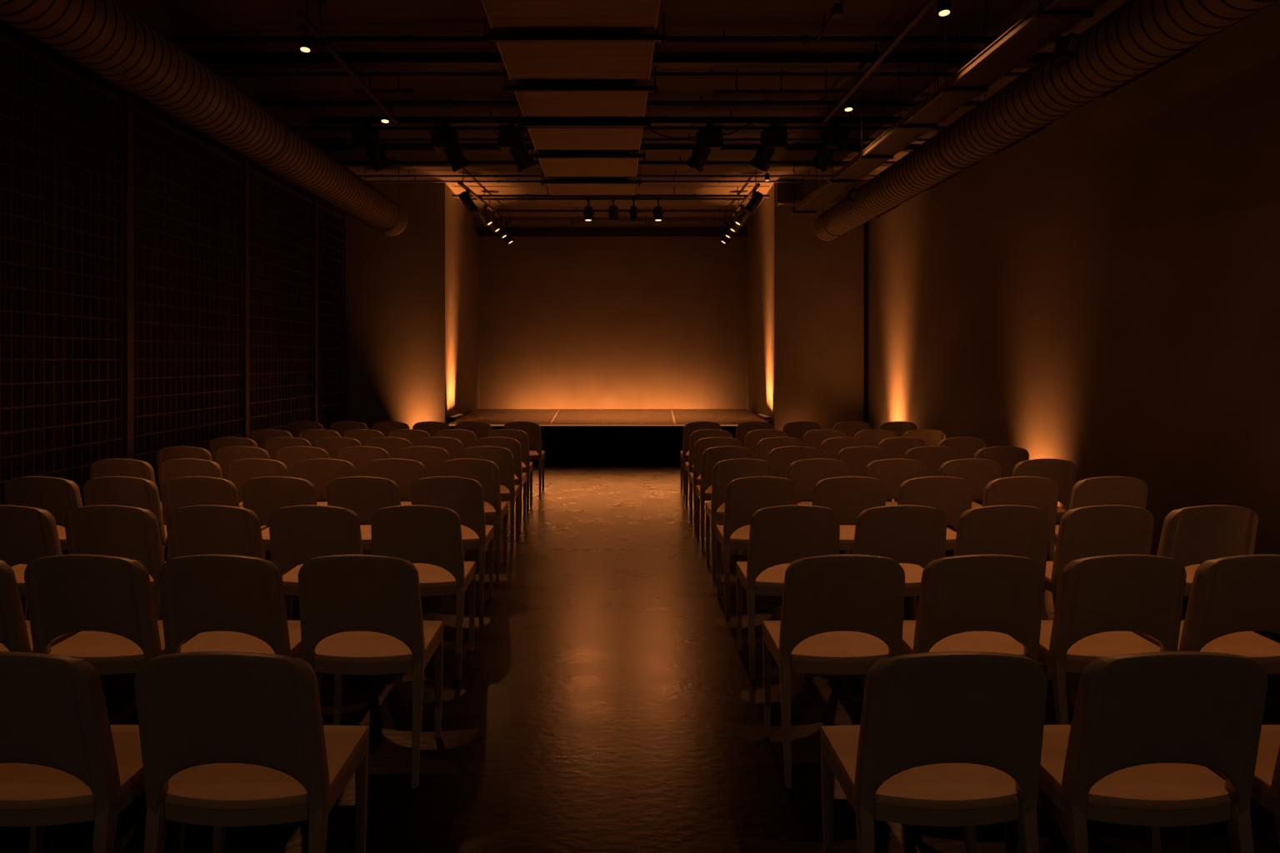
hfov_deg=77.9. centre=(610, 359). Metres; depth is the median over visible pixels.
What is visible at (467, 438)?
chair
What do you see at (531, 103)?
ceiling panel
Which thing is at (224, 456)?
chair
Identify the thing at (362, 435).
chair
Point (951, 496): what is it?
chair
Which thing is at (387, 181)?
ceiling pipe
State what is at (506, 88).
rail
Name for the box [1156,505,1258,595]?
chair
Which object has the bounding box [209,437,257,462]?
chair
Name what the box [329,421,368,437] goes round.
chair
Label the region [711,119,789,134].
cable
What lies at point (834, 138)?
spotlight
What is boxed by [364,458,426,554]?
chair
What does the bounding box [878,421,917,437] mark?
chair
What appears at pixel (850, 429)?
chair
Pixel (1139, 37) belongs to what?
spiral duct
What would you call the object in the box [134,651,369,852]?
chair
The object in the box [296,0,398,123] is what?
track
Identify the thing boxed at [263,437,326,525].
chair
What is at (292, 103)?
ceiling beam
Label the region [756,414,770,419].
uplight
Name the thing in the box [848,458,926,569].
chair
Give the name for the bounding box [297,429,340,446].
chair
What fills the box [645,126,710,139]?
cable
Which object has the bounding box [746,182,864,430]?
wall
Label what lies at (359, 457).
chair
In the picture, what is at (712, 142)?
spotlight
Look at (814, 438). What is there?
chair
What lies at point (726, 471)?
chair
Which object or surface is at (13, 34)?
wall
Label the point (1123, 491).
chair
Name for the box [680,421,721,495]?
chair
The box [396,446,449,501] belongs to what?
chair
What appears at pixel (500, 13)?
ceiling panel
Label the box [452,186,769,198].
bar
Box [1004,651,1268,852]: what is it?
chair
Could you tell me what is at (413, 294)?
wall
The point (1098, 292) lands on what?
wall
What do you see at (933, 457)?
chair
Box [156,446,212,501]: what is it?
chair
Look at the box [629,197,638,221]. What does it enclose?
spotlight
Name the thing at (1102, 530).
chair
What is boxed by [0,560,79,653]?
chair
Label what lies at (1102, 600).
chair
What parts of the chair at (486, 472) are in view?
backrest, seat, seat frame, leg, leg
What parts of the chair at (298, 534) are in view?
seat frame, seat, backrest, leg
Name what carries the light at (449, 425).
on the stage platform
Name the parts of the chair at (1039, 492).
backrest, leg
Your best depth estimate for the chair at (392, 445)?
7.04 m
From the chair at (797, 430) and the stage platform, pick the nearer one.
the chair at (797, 430)
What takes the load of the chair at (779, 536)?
on the floor
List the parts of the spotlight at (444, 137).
barn door, barn door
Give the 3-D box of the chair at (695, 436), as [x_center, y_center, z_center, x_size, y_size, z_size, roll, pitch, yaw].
[0.996,1.103,8.051,0.435,0.834,0.478,0,0,-1]
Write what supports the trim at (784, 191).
attached to the wall at (805, 292)
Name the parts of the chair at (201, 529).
backrest, leg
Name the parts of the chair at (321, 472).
seat, backrest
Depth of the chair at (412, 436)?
7.83 m
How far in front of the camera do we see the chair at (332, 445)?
7.04 m
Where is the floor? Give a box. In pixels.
[0,465,1279,852]
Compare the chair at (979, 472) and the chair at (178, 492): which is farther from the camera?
the chair at (979, 472)
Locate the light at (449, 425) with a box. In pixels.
[449,425,737,425]
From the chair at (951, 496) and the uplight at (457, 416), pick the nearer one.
the chair at (951, 496)
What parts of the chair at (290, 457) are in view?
backrest, seat frame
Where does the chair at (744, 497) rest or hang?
on the floor
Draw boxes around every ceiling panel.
[480,0,660,28]
[495,27,654,79]
[514,79,648,117]
[527,126,643,150]
[537,150,639,177]
[547,177,634,195]
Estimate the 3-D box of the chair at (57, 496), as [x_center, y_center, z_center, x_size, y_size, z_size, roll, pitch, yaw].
[-3.379,1.103,4.881,0.435,0.834,0.478,0,0,0]
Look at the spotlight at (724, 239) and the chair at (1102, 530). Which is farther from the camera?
the spotlight at (724, 239)
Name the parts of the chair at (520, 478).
backrest, seat frame, seat, leg, leg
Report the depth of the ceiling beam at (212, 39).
6.58 m
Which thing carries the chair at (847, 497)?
on the floor
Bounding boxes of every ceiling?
[115,0,1127,224]
[445,182,774,224]
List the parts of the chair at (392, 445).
backrest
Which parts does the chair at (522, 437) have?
backrest, seat, seat frame, leg, leg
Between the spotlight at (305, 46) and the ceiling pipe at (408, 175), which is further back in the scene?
the ceiling pipe at (408, 175)
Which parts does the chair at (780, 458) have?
backrest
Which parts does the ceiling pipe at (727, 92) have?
drop rod, drop rod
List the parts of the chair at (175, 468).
leg, backrest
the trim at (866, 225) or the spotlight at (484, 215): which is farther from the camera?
the spotlight at (484, 215)
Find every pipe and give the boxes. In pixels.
[216,68,1023,77]
[290,125,945,130]
[306,133,929,141]
[339,157,894,164]
[355,76,413,93]
[357,170,875,177]
[365,177,868,183]
[474,207,755,211]
[476,215,747,237]
[714,69,849,94]
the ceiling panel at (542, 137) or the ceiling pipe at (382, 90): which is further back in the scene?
the ceiling panel at (542, 137)
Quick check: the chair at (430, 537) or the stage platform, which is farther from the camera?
the stage platform
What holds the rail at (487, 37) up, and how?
hanging from the ceiling at (170, 17)
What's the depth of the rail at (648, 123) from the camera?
8.52 m
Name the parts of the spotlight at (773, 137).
barn door, barn door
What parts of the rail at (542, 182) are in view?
rail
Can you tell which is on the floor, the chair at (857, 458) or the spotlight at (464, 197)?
the chair at (857, 458)
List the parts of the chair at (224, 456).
backrest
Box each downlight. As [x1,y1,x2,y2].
[844,97,853,111]
[937,0,950,15]
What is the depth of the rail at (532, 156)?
9.86 m
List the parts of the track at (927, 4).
drop rod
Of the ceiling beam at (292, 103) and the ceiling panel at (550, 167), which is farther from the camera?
the ceiling panel at (550, 167)
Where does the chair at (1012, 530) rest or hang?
on the floor
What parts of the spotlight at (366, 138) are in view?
barn door, barn door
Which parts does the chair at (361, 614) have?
leg, backrest, seat frame, seat, leg, leg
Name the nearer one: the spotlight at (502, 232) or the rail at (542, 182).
the rail at (542, 182)
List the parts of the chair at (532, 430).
backrest, seat, seat frame, leg, leg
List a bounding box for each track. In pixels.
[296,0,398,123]
[457,170,513,227]
[722,172,759,227]
[821,0,937,123]
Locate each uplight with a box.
[449,414,464,419]
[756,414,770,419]
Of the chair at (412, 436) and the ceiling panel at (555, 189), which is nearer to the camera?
the chair at (412, 436)
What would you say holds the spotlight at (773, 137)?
hanging from the ceiling beam at (371, 120)
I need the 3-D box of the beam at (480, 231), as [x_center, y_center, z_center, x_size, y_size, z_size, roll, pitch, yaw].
[0.020,-2.595,15.310,5.200,0.310,0.220,0,0,0]
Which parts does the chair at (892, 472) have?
seat, backrest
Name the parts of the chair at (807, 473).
seat, backrest, leg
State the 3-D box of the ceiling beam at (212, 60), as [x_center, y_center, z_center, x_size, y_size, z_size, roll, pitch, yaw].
[-0.200,-2.705,7.150,8.300,0.090,0.140,0,0,0]
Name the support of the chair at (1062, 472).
on the floor
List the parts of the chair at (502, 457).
backrest, seat, seat frame, leg, leg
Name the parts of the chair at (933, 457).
backrest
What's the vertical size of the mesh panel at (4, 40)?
3.700 m
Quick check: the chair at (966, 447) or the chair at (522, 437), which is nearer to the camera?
the chair at (966, 447)
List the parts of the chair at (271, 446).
backrest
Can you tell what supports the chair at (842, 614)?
on the floor
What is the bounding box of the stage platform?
[448,409,767,464]
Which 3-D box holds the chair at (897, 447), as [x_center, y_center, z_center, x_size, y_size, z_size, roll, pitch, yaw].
[2.608,1.103,7.261,0.435,0.834,0.478,0,0,0]
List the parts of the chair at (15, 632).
backrest, seat, seat frame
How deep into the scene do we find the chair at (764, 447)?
7.05 m
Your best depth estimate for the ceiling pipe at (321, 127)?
9.10 m
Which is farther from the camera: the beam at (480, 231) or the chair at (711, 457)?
the beam at (480, 231)
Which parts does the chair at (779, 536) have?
leg, leg, seat frame, seat, backrest, leg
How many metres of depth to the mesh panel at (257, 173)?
9.92 m
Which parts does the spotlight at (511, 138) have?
barn door, barn door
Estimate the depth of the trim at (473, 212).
14.51 m
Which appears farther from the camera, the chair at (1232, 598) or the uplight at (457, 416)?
the uplight at (457, 416)
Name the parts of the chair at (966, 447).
backrest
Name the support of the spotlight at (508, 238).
hanging from the track at (459, 182)
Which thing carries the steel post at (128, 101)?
on the floor
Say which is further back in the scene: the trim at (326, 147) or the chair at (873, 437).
the trim at (326, 147)
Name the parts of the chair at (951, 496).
backrest, seat frame, seat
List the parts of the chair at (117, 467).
backrest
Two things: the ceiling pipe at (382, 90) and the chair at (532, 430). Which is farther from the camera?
the chair at (532, 430)
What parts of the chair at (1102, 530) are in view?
seat frame, seat, leg, backrest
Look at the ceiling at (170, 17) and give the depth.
7.54 m
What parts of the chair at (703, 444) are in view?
leg, seat, seat frame, leg, backrest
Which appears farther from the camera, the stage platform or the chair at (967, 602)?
the stage platform
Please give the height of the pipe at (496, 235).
0.422 m
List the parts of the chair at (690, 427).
leg, leg, seat, backrest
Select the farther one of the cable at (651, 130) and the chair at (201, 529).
the cable at (651, 130)
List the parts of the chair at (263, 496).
seat, seat frame, backrest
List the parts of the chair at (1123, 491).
seat, backrest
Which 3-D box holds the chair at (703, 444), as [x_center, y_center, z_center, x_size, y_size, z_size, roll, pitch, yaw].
[0.961,1.103,7.261,0.435,0.834,0.478,0,0,0]
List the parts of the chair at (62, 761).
leg, backrest, seat, seat frame, leg, leg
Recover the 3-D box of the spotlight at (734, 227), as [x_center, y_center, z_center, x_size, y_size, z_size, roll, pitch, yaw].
[2.120,-2.330,13.400,0.251,0.356,0.188,0,0,0]
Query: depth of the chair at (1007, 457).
6.30 m
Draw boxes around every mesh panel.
[0,34,124,554]
[134,105,243,489]
[249,166,313,433]
[317,203,343,429]
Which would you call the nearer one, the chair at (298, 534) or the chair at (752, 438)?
the chair at (298, 534)
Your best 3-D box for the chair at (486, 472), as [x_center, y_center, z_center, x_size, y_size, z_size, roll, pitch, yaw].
[-0.994,1.103,5.721,0.435,0.834,0.478,0,0,1]
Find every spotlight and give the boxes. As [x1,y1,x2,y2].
[299,25,311,52]
[348,123,392,171]
[380,111,389,123]
[427,123,469,172]
[459,190,478,214]
[478,205,494,225]
[489,211,501,232]
[493,123,535,171]
[496,217,508,239]
[503,222,514,244]
[582,197,594,220]
[607,197,619,219]
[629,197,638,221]
[652,197,664,220]
[685,123,727,171]
[720,222,730,244]
[724,217,735,239]
[728,211,740,232]
[734,205,749,226]
[744,190,763,214]
[749,123,791,171]
[765,166,769,181]
[808,123,852,171]
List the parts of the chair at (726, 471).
leg, leg, seat, seat frame, backrest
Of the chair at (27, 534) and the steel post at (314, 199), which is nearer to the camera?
the chair at (27, 534)
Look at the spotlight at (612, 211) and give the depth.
12.45 m
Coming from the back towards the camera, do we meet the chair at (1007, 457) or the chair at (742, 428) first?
the chair at (742, 428)
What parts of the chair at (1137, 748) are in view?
leg, leg, seat frame, seat, leg, backrest, leg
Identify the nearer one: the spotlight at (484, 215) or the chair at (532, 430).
the chair at (532, 430)
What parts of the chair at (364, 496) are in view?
backrest, seat, seat frame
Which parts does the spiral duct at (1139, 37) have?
access plate, access plate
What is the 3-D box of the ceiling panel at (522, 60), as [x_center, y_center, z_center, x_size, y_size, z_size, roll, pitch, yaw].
[-0.285,-2.661,6.825,1.286,0.178,0.890,0,0,0]
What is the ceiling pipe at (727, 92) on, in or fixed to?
attached to the ceiling at (170, 17)
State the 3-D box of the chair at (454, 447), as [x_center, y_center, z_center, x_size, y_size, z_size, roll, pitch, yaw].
[-1.536,1.103,7.261,0.435,0.834,0.478,0,0,0]
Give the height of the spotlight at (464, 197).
0.341 m
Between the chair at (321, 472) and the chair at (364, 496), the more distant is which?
the chair at (321, 472)
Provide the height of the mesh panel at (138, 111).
3.700 m
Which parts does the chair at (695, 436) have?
leg, leg, backrest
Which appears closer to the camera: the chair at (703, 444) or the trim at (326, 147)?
the chair at (703, 444)
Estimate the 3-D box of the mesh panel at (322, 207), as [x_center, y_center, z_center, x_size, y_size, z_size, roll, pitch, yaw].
[-4.098,-0.330,11.515,0.044,3.700,1.130,0,0,0]
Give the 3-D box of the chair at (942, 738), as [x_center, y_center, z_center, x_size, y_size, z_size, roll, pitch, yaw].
[0.829,1.103,2.081,0.435,0.834,0.478,0,0,0]
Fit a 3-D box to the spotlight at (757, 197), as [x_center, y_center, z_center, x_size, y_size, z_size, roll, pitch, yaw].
[2.122,-2.338,11.753,0.295,0.341,0.188,0,0,22]
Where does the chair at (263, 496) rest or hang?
on the floor
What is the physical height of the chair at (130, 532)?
0.834 m
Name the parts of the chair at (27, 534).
seat, seat frame, leg, backrest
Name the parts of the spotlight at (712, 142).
barn door, barn door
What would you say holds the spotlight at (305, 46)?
hanging from the track at (301, 16)
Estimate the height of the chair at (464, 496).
0.834 m
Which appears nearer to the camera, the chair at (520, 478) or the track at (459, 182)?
the chair at (520, 478)
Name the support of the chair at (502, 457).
on the floor
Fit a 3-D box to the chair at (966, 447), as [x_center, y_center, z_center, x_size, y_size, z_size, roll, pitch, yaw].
[3.139,1.103,7.261,0.435,0.834,0.478,0,0,0]
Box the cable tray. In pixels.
[790,0,1109,214]
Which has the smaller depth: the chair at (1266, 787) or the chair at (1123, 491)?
the chair at (1266, 787)
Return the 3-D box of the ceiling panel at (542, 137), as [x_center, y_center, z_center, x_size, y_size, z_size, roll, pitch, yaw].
[-0.285,-2.661,9.270,1.286,0.178,0.920,0,0,0]
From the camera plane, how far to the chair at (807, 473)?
5.51 m
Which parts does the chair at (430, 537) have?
leg, backrest, seat, seat frame, leg, leg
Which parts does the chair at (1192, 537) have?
seat frame, seat, backrest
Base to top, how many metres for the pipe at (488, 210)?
0.096 m
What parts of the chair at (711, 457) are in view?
leg, leg, seat, seat frame, backrest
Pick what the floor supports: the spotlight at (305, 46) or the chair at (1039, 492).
the chair at (1039, 492)
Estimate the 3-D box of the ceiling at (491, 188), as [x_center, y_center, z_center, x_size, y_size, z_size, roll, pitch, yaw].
[0.050,-2.744,14.100,5.340,0.012,3.800,0,0,0]
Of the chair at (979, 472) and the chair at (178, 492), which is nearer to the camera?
the chair at (178, 492)
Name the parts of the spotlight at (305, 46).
stem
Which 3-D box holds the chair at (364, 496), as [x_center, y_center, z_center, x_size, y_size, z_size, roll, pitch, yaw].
[-1.470,1.103,4.881,0.435,0.834,0.478,0,0,0]
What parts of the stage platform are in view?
deck panel, deck panel, deck panel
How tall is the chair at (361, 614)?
0.834 m
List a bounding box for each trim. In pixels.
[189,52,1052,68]
[315,144,920,152]
[337,160,896,166]
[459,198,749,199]
[473,211,739,212]
[775,180,868,206]
[864,221,868,423]
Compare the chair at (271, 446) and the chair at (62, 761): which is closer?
the chair at (62, 761)
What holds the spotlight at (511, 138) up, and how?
hanging from the ceiling beam at (371, 120)
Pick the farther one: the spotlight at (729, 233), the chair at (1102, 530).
the spotlight at (729, 233)
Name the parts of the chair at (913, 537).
leg, backrest, seat, seat frame, leg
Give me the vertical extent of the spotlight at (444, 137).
0.506 m
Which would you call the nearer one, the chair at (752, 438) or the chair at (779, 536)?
the chair at (779, 536)
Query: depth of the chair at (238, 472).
5.51 m
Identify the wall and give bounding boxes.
[0,20,328,564]
[328,182,479,429]
[480,224,746,409]
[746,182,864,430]
[868,0,1279,564]
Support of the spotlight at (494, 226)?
hanging from the track at (459, 182)
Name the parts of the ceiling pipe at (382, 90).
drop rod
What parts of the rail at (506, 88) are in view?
drop rod, rail, drop rod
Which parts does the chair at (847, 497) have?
seat frame, seat, backrest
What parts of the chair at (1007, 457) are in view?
backrest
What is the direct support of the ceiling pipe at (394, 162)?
attached to the ceiling at (170, 17)
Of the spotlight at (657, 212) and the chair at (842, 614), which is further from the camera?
the spotlight at (657, 212)
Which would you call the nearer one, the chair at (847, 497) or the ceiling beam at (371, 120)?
the chair at (847, 497)
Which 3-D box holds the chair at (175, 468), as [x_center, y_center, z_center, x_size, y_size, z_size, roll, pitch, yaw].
[-2.944,1.103,5.721,0.435,0.834,0.478,0,0,0]
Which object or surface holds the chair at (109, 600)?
on the floor
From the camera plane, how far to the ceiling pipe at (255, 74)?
7.38 m
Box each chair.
[0,505,62,620]
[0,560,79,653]
[0,651,184,852]
[4,476,82,567]
[24,554,199,687]
[64,505,165,620]
[83,476,167,599]
[90,458,162,512]
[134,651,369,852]
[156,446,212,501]
[158,458,243,558]
[158,554,321,697]
[163,476,266,561]
[168,505,294,620]
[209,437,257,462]
[215,446,269,550]
[225,458,289,508]
[241,476,317,561]
[249,429,293,449]
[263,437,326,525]
[269,505,363,679]
[275,446,329,501]
[285,421,324,437]
[294,458,371,567]
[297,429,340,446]
[298,554,444,789]
[313,437,362,524]
[326,476,400,550]
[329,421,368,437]
[335,446,389,476]
[341,429,384,446]
[363,437,411,524]
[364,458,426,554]
[369,505,475,679]
[371,421,409,437]
[387,429,430,446]
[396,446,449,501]
[410,476,494,617]
[412,421,450,437]
[415,437,463,459]
[433,429,476,449]
[438,458,507,578]
[454,421,491,439]
[460,446,519,550]
[473,437,526,530]
[485,429,532,513]
[503,421,544,495]
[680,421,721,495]
[685,429,732,512]
[689,437,741,530]
[695,446,754,550]
[705,458,774,578]
[715,476,797,617]
[735,421,774,447]
[735,505,841,679]
[744,429,787,459]
[755,437,804,461]
[762,554,904,788]
[767,446,821,501]
[782,421,820,440]
[787,458,849,554]
[802,429,846,451]
[810,437,869,501]
[811,476,885,550]
[820,651,1047,852]
[833,421,871,437]
[836,446,890,550]
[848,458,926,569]
[852,505,946,679]
[854,429,897,501]
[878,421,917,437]
[878,437,926,459]
[889,446,959,532]
[897,476,972,617]
[901,429,945,446]
[901,554,1044,664]
[924,505,1051,679]
[937,437,985,505]
[938,458,1001,509]
[955,476,1059,561]
[971,446,1029,503]
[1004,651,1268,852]
[1010,554,1186,724]
[1012,458,1076,561]
[1044,476,1147,593]
[1044,505,1154,679]
[1132,554,1279,674]
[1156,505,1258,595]
[1185,725,1279,852]
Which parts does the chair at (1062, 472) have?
backrest, seat frame, seat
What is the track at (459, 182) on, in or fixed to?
hanging from the ceiling at (170, 17)
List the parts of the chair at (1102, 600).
seat frame, leg, seat, backrest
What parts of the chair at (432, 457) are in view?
backrest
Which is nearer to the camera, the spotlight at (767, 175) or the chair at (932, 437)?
the chair at (932, 437)
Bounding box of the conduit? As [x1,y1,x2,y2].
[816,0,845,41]
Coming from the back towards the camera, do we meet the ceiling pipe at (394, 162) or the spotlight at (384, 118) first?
the ceiling pipe at (394, 162)
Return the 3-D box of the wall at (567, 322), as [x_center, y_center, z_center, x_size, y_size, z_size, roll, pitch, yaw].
[0.050,-0.615,16.125,5.700,4.270,0.250,0,0,0]
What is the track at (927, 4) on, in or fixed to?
hanging from the ceiling at (170, 17)
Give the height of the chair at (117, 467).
0.834 m
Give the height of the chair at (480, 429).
0.834 m
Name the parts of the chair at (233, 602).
backrest, seat, seat frame, leg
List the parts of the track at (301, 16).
drop rod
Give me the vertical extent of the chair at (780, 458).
0.834 m
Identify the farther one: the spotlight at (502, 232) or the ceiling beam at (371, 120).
the spotlight at (502, 232)
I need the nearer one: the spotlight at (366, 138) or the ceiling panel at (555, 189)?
the spotlight at (366, 138)
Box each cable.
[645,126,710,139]
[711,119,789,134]
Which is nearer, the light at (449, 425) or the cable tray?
the cable tray
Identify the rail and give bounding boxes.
[483,11,665,44]
[503,68,657,94]
[517,106,651,129]
[530,140,645,160]
[540,167,641,185]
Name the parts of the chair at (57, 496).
leg, backrest, seat, seat frame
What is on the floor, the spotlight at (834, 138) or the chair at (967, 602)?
the chair at (967, 602)
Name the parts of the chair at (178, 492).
leg, backrest, seat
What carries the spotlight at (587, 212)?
hanging from the bar
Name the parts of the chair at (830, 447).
backrest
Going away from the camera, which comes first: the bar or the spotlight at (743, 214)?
the bar
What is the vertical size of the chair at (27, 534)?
0.834 m
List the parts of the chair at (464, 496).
backrest, seat, seat frame, leg, leg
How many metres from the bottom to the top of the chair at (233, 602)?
0.834 m
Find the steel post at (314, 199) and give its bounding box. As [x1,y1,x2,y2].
[309,197,317,422]
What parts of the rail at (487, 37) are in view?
drop rod, rail, drop rod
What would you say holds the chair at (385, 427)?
on the floor
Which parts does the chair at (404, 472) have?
leg, backrest, seat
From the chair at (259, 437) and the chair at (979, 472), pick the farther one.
the chair at (259, 437)
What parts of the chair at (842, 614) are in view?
leg, leg, seat frame, seat, backrest, leg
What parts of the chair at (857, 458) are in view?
backrest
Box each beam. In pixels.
[165,30,1066,44]
[255,95,981,108]
[310,110,903,124]
[476,218,747,234]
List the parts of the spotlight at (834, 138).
barn door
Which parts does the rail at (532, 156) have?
rail, drop rod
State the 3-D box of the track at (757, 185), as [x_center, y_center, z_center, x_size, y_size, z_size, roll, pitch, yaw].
[2.130,-2.630,13.200,0.044,0.241,3.600,0,0,0]
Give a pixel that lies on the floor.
(605, 699)
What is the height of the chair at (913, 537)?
0.834 m
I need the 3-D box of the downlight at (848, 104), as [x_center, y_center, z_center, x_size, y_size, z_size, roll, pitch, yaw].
[2.430,-2.651,8.095,0.090,0.198,0.100,0,0,0]
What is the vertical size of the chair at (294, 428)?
0.834 m
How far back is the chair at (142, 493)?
4.68 m
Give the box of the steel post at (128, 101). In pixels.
[117,94,134,459]
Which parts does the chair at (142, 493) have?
backrest, seat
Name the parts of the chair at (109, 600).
backrest, leg, seat, seat frame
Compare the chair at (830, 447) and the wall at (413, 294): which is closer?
the chair at (830, 447)
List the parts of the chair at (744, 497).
leg, leg, seat frame, seat, backrest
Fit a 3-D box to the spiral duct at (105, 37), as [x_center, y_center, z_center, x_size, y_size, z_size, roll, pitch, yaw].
[-3.180,-2.271,6.250,0.475,0.958,10.500,0,0,0]
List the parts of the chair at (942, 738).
leg, leg, seat, seat frame, backrest, leg, leg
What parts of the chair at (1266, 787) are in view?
leg, seat frame, seat, backrest, leg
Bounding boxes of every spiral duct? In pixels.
[0,0,407,235]
[813,0,1277,240]
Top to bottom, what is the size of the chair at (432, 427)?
0.834 m
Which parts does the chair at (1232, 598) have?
seat frame, seat, backrest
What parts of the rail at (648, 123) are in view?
rail, drop rod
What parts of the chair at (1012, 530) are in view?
backrest, leg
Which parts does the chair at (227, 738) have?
leg, leg, backrest, seat, seat frame, leg, leg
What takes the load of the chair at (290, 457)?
on the floor
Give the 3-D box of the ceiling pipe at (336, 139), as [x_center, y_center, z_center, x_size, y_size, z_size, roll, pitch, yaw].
[-0.025,-2.698,9.600,7.750,0.105,0.049,0,0,0]
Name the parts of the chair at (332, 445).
backrest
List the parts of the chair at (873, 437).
backrest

